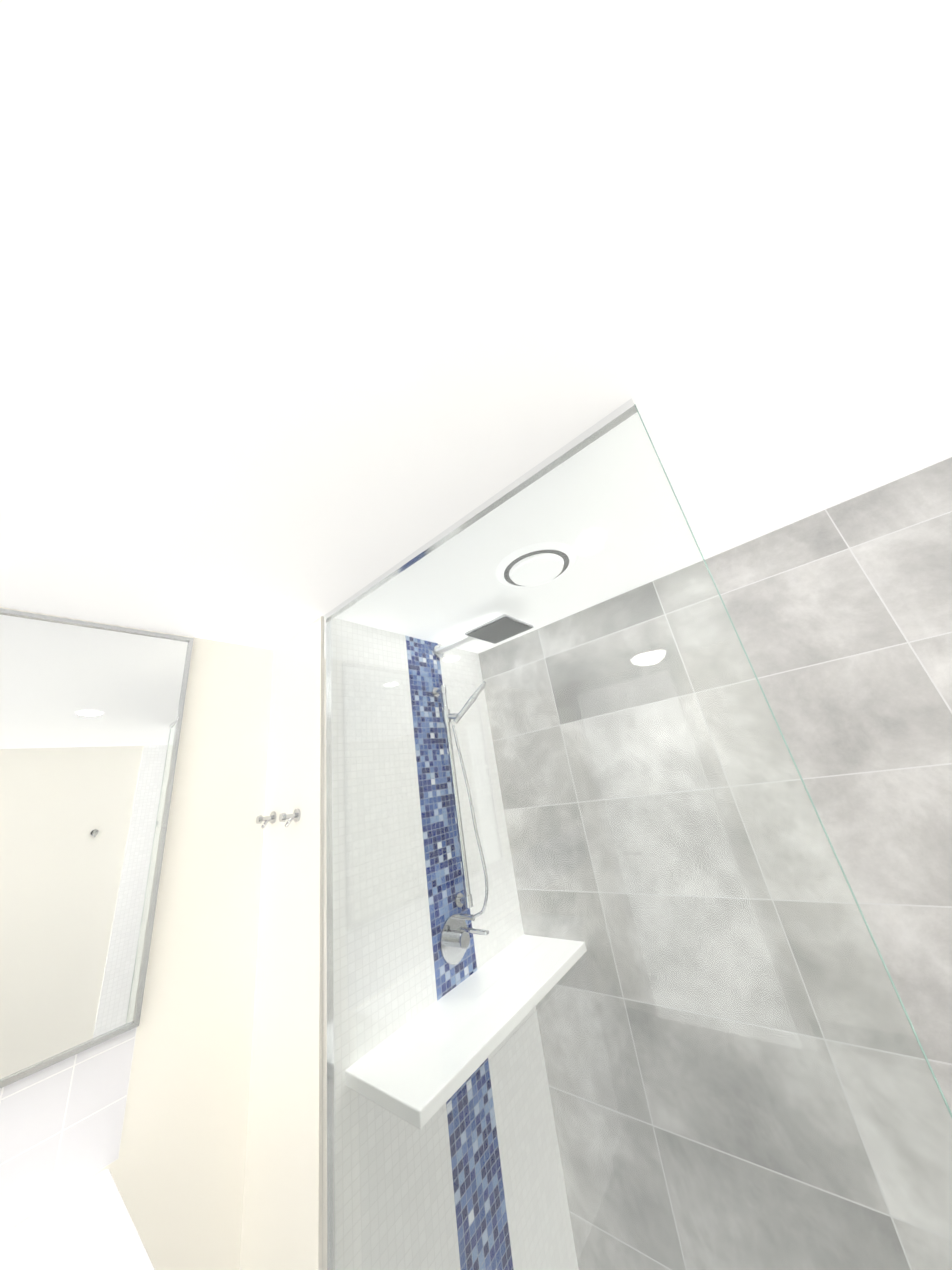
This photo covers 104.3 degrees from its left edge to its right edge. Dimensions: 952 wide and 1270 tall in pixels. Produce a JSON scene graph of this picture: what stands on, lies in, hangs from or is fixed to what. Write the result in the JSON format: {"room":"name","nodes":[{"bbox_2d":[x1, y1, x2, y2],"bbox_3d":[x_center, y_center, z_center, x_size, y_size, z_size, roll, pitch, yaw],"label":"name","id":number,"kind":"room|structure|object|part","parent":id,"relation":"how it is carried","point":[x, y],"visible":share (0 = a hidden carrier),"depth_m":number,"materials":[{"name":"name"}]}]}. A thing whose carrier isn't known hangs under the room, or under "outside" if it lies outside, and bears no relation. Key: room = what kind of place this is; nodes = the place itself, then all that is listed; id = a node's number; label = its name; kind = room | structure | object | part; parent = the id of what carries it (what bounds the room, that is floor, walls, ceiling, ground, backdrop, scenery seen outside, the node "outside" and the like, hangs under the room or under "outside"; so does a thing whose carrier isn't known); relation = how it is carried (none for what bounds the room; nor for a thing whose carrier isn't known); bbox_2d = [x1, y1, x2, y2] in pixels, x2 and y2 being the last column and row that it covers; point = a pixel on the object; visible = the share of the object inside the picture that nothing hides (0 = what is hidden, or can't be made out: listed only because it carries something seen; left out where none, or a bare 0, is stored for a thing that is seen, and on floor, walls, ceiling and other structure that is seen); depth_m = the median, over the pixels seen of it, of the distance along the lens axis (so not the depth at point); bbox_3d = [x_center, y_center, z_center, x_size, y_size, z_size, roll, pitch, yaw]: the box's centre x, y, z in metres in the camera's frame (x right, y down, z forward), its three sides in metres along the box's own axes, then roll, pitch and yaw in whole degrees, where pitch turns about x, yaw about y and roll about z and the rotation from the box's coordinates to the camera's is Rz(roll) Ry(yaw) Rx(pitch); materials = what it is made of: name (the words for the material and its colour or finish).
{"room":"bathroom","nodes":[
{"label":"bathroom","id":0,"kind":"room"},
{"bbox_2d":[0,607,272,1269],"bbox_3d":[-1.641,0.929,0.304,0.100,2.400,2.660,-24,-26,34],"label":"wall","id":1,"kind":"structure","parent":0,"point":[176,1168],"depth_m":1.16,"materials":[{"name":"white paint"}]},
{"bbox_2d":[0,1027,136,1233],"bbox_3d":[-1.649,0.997,0.153,0.008,0.263,2.249,-24,-26,34],"label":"tile backsplash","id":2,"kind":"structure","parent":1,"relation":"attached to","point":[61,1124],"depth_m":0.90,"materials":[{"name":"white tile"}]},
{"bbox_2d":[0,608,193,1087],"bbox_3d":[-1.384,0.448,0.840,0.024,1.170,1.099,-24,-26,34],"label":"mirror","id":3,"kind":"object","parent":1,"relation":"attached to","point":[91,714],"visible":0.86,"depth_m":1.08,"materials":[{"name":"silver metal"}]},
{"bbox_2d":[240,616,322,1269],"bbox_3d":[-0.290,1.221,1.589,0.520,2.400,1.090,-24,-26,34],"label":"wall block","id":4,"kind":"object","parent":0,"point":[282,1216],"visible":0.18,"depth_m":1.14,"materials":[{"name":"white paint"}]},
{"bbox_2d":[256,811,275,828],"bbox_3d":[-0.784,0.692,1.379,0.042,0.055,0.058,-24,-26,34],"label":"robe hook","id":5,"kind":"object","parent":4,"relation":"attached to","point":[266,819],"visible":1,"depth_m":1.38,"materials":[{"name":"silver metal"}]},
{"bbox_3d":[-0.799,0.681,1.364,0.030,0.030,0.012,-24,-26,34],"label":"knob","id":6,"kind":"part","parent":5,"relation":"part of","materials":[{"name":"silver metal"}]},
{"bbox_3d":[-0.783,0.686,1.383,0.015,0.015,0.039,-24,-26,34],"label":"stem","id":7,"kind":"part","parent":5,"relation":"part of","materials":[{"name":"silver metal"}]},
{"bbox_2d":[279,809,300,826],"bbox_3d":[-0.643,0.632,1.274,0.042,0.055,0.058,-24,-26,34],"label":"robe hook","id":8,"kind":"object","parent":4,"relation":"attached to","point":[295,816],"visible":1,"depth_m":1.27,"materials":[{"name":"silver metal"}]},
{"bbox_3d":[-0.659,0.622,1.260,0.030,0.030,0.012,-24,-26,34],"label":"knob","id":9,"kind":"part","parent":8,"relation":"part of","materials":[{"name":"silver metal"}]},
{"bbox_3d":[-0.642,0.627,1.279,0.015,0.015,0.039,-24,-26,34],"label":"stem","id":10,"kind":"part","parent":8,"relation":"part of","materials":[{"name":"silver metal"}]},
{"bbox_2d":[0,0,951,649],"bbox_3d":[-0.488,-0.555,0.440,2.720,0.080,3.750,-24,-26,34],"label":"ceiling","id":11,"kind":"structure","parent":0,"point":[712,238],"depth_m":0.55,"materials":[{"name":"white paint"}]},
{"bbox_2d":[705,457,951,1111],"bbox_3d":[1.055,0.848,1.205,2.200,2.400,0.100,-24,-26,34],"label":"wall","id":12,"kind":"structure","parent":0,"point":[840,614],"depth_m":1.15,"materials":[{"name":"tile"}]},
{"bbox_3d":[-0.456,1.618,-0.869,2.720,0.080,2.680,-24,-26,34],"label":"floor","id":13,"kind":"structure","parent":0,"visible":0},
{"bbox_2d":[0,1169,154,1269],"bbox_3d":[-1.019,1.491,0.252,0.488,1.143,1.074,-24,-26,34],"label":"bathroom vanity","id":14,"kind":"object","parent":13,"relation":"on","point":[89,1225],"visible":1,"depth_m":0.77,"materials":[{"name":"white"}]},
{"bbox_3d":[0.736,1.982,0.532,2.720,0.080,1.070,-24,-26,34],"label":"floor","id":15,"kind":"structure","parent":0,"visible":0},
{"bbox_2d":[322,398,951,1269],"bbox_3d":[0.048,0.814,0.705,1.250,2.399,0.026,-24,-26,34],"label":"screen","id":16,"kind":"object","parent":15,"relation":"on","point":[606,980],"visible":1,"depth_m":0.67,"materials":[{"name":"clear glass"}]}
]}

